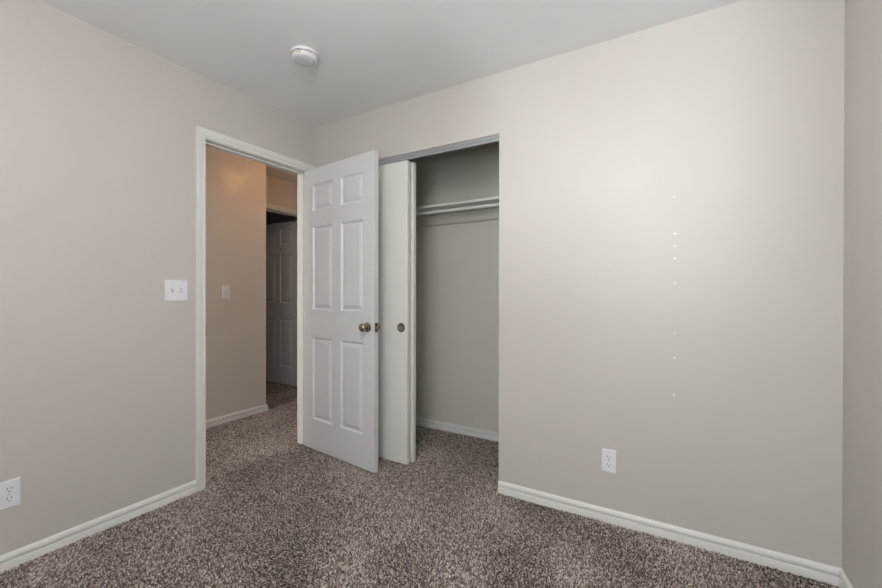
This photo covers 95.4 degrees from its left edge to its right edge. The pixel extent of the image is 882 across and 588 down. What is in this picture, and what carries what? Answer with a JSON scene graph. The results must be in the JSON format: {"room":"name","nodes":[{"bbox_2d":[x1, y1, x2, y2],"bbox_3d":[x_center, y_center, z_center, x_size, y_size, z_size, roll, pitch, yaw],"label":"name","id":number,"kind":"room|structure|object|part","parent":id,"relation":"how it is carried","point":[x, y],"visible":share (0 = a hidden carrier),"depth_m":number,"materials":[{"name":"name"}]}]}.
{"room":"empty bedroom","nodes":[
{"label":"empty bedroom","id":0,"kind":"room"},
{"bbox_2d":[0,0,314,555],"bbox_3d":[-1.685,-0.067,2.011,0.115,2.440,5.152,0,0,31],"label":"wall","id":1,"kind":"structure","parent":0,"point":[98,127],"depth_m":1.94,"materials":[{"name":"paint"}]},
{"bbox_2d":[0,477,20,509],"bbox_3d":[-1.810,0.838,1.683,0.008,0.115,0.070,0,0,31],"label":"wall outlet","id":2,"kind":"object","parent":1,"relation":"attached to","point":[10,490],"visible":1,"depth_m":1.68,"materials":[{"name":"white plastic"}]},
{"bbox_2d":[3,485,14,493],"bbox_3d":[-1.808,0.819,1.682,0.002,0.028,0.034,0,0,31],"label":"receptacle","id":3,"kind":"object","parent":2,"relation":"attached to","point":[7,489],"depth_m":1.68,"materials":[{"name":"grey plastic"}]},
{"bbox_2d":[3,495,14,502],"bbox_3d":[-1.808,0.858,1.682,0.002,0.028,0.034,0,0,31],"label":"receptacle","id":4,"kind":"object","parent":2,"relation":"attached to","point":[6,498],"depth_m":1.68,"materials":[{"name":"grey plastic"}]},
{"bbox_2d":[0,480,196,572],"bbox_3d":[-1.991,1.120,1.373,0.015,0.070,2.237,0,0,31],"label":"baseboard","id":5,"kind":"structure","parent":1,"relation":"attached to","point":[29,552],"depth_m":1.91,"materials":[{"name":"wood"}]},
{"bbox_2d":[165,280,187,300],"bbox_3d":[-1.473,-0.020,2.241,0.017,0.116,0.118,0,0,31],"label":"light switch","id":6,"kind":"object","parent":1,"relation":"attached to","point":[175,290],"visible":1,"depth_m":2.24,"materials":[{"name":"white plastic"}]},
{"bbox_2d":[196,126,314,491],"bbox_3d":[-1.247,0.087,2.740,0.132,2.129,0.878,0,0,31],"label":"trim","id":7,"kind":"structure","parent":1,"relation":"attached to","point":[205,137],"depth_m":2.37,"materials":[{"name":"wood"}]},
{"bbox_3d":[-1.407,0.088,2.355,0.016,2.129,0.053,0,0,31],"label":"casing","id":8,"kind":"part","parent":7,"relation":"part of","materials":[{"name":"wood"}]},
{"bbox_3d":[-1.195,-0.951,2.707,0.016,0.053,0.878,0,0,31],"label":"casing","id":9,"kind":"part","parent":7,"relation":"part of","materials":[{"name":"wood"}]},
{"bbox_2d":[304,150,380,472],"bbox_3d":[-0.713,0.111,2.791,0.781,2.050,0.162,0,0,38],"label":"door","id":10,"kind":"structure","parent":7,"relation":"attached to","point":[341,325],"depth_m":2.75,"materials":[{"name":"wood"}]},
{"bbox_3d":[-0.490,0.213,2.557,0.065,0.065,0.064,0,0,38],"label":"knob","id":11,"kind":"part","parent":10,"relation":"part of","materials":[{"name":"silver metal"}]},
{"bbox_2d":[206,146,265,419],"bbox_3d":[-2.996,-0.070,2.237,0.505,2.440,4.210,0,0,31],"label":"wall","id":12,"kind":"structure","parent":0,"point":[235,185],"depth_m":3.64,"materials":[{"name":"paint"}]},
{"bbox_2d":[222,286,229,298],"bbox_3d":[-1.906,-0.017,3.571,0.017,0.116,0.070,0,0,31],"label":"light switch","id":13,"kind":"object","parent":12,"relation":"attached to","point":[225,289],"visible":1,"depth_m":3.57,"materials":[{"name":"white plastic"}]},
{"bbox_2d":[206,404,267,427],"bbox_3d":[-2.742,1.116,2.163,0.015,0.070,4.115,0,0,31],"label":"baseboard","id":14,"kind":"structure","parent":12,"relation":"attached to","point":[248,412],"depth_m":3.64,"materials":[{"name":"wood"}]},
{"bbox_2d":[266,175,296,209],"bbox_3d":[-1.855,-0.076,4.555,0.115,2.440,0.942,0,0,31],"label":"wall","id":15,"kind":"structure","parent":0,"point":[279,192],"depth_m":4.53,"materials":[{"name":"paint"}]},
{"bbox_2d":[266,221,296,385],"bbox_3d":[-2.038,0.116,5.079,0.788,2.019,0.162,0,0,31],"label":"door","id":16,"kind":"structure","parent":15,"relation":"in","point":[281,238],"depth_m":5.03,"materials":[{"name":"wood"}]},
{"bbox_2d":[266,203,296,216],"bbox_3d":[-1.850,0.080,4.550,0.132,2.129,0.874,0,0,31],"label":"trim","id":17,"kind":"structure","parent":15,"relation":"attached to","point":[269,207],"depth_m":4.53,"materials":[{"name":"wood"}]},
{"bbox_2d":[270,216,296,223],"bbox_3d":[-2.025,-0.082,6.477,2.130,2.440,0.100,0,0,31],"label":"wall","id":18,"kind":"structure","parent":0,"point":[287,218],"depth_m":6.81,"materials":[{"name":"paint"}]},
{"bbox_2d":[39,0,742,218],"bbox_3d":[-1.630,-1.339,2.642,6.900,0.100,6.300,0,0,31],"label":"ceiling","id":19,"kind":"structure","parent":0,"point":[373,54],"depth_m":2.00,"materials":[{"name":"paint"}]},
{"bbox_2d":[290,46,318,66],"bbox_3d":[-0.730,-1.263,2.148,0.143,0.046,0.143,0,0,31],"label":"smoke detector","id":20,"kind":"object","parent":19,"relation":"attached to","point":[305,56],"visible":1,"depth_m":2.11,"materials":[{"name":"white plastic"}]},
{"bbox_2d":[0,381,838,587],"bbox_3d":[-1.634,1.211,2.650,6.900,0.120,6.300,0,0,31],"label":"floor","id":21,"kind":"structure","parent":0,"point":[263,532],"depth_m":1.79,"materials":[{"name":"grey"}]},
{"bbox_2d":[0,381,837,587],"bbox_3d":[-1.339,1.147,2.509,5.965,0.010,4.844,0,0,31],"label":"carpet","id":22,"kind":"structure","parent":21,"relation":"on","point":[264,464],"depth_m":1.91,"materials":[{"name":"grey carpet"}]},
{"bbox_2d":[410,143,498,432],"bbox_3d":[0.719,-0.067,3.040,2.981,2.440,0.110,0,0,31],"label":"wall","id":23,"kind":"structure","parent":0,"point":[457,265],"depth_m":3.32,"materials":[{"name":"paint"}]},
{"bbox_2d":[416,196,498,226],"bbox_3d":[0.055,-0.635,3.192,1.653,0.106,0.299,0,0,31],"label":"closet shelf","id":24,"kind":"object","parent":23,"relation":"attached to","point":[488,213],"visible":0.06,"depth_m":3.20,"materials":[{"name":"wood"}]},
{"bbox_2d":[416,203,498,215],"bbox_3d":[-0.015,-0.632,3.074,1.615,0.056,0.056,0,0,31],"label":"closet rod","id":25,"kind":"object","parent":24,"relation":"attached to","point":[493,204],"visible":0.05,"depth_m":2.98,"materials":[{"name":"white metal"}]},
{"bbox_2d":[416,417,498,441],"bbox_3d":[0.124,1.117,3.321,1.654,0.070,0.015,0,0,31],"label":"baseboard","id":26,"kind":"structure","parent":23,"relation":"attached to","point":[469,431],"depth_m":3.30,"materials":[{"name":"wood"}]},
{"bbox_2d":[315,0,844,567],"bbox_3d":[0.340,-0.065,2.397,2.981,2.440,0.110,0,0,31],"label":"wall","id":27,"kind":"structure","parent":0,"point":[734,112],"depth_m":1.88,"materials":[{"name":"paint"}]},
{"bbox_2d":[378,160,409,464],"bbox_3d":[-0.473,0.123,2.840,0.594,2.034,0.036,0,0,31],"label":"door","id":28,"kind":"structure","parent":27,"relation":"in","point":[393,178],"depth_m":2.73,"materials":[{"name":"paint"}]},
{"bbox_2d":[399,324,403,330],"bbox_3d":[-0.265,0.226,2.707,0.048,0.048,0.006,0,0,31],"label":"door pull","id":29,"kind":"object","parent":28,"relation":"on","point":[401,326],"depth_m":2.71,"materials":[{"name":"brown metal"}]},
{"bbox_2d":[410,162,415,461],"bbox_3d":[-0.440,0.123,2.884,0.606,2.034,0.033,0,0,31],"label":"door","id":30,"kind":"structure","parent":27,"relation":"in","point":[412,164],"depth_m":2.73,"materials":[{"name":"paint"}]},
{"bbox_2d":[379,134,498,165],"bbox_3d":[-0.174,-0.914,2.696,1.252,0.040,0.100,0,0,31],"label":"trim","id":31,"kind":"structure","parent":27,"relation":"attached to","point":[492,139],"depth_m":2.55,"materials":[{"name":"white wood"}]},
{"bbox_2d":[602,448,615,473],"bbox_3d":[0.849,0.845,2.030,0.070,0.115,0.008,0,0,31],"label":"wall outlet","id":32,"kind":"object","parent":27,"relation":"attached to","point":[608,456],"visible":1,"depth_m":2.03,"materials":[{"name":"white plastic"}]},
{"bbox_2d":[605,454,611,460],"bbox_3d":[0.847,0.825,2.028,0.034,0.028,0.002,0,0,31],"label":"receptacle","id":33,"kind":"object","parent":32,"relation":"attached to","point":[608,457],"depth_m":2.03,"materials":[{"name":"grey plastic"}]},
{"bbox_2d":[605,462,611,467],"bbox_3d":[0.847,0.864,2.028,0.034,0.028,0.002,0,0,31],"label":"receptacle","id":34,"kind":"object","parent":32,"relation":"attached to","point":[607,464],"depth_m":2.03,"materials":[{"name":"grey plastic"}]},
{"bbox_2d":[498,481,841,585],"bbox_3d":[0.961,1.123,1.961,1.461,0.070,0.015,0,0,31],"label":"baseboard","id":35,"kind":"structure","parent":27,"relation":"attached to","point":[806,568],"depth_m":1.86,"materials":[{"name":"wood"}]},
{"bbox_2d":[842,0,881,587],"bbox_3d":[1.039,-0.058,0.536,0.115,2.440,4.120,0,0,31],"label":"wall","id":36,"kind":"structure","parent":0,"point":[862,258],"depth_m":1.42,"materials":[{"name":"paint"}]},
{"bbox_2d":[838,569,852,587],"bbox_3d":[0.791,1.128,0.251,0.015,0.070,3.132,0,0,31],"label":"baseboard","id":37,"kind":"structure","parent":36,"relation":"attached to","point":[843,581],"depth_m":1.56,"materials":[{"name":"wood"}]}
]}

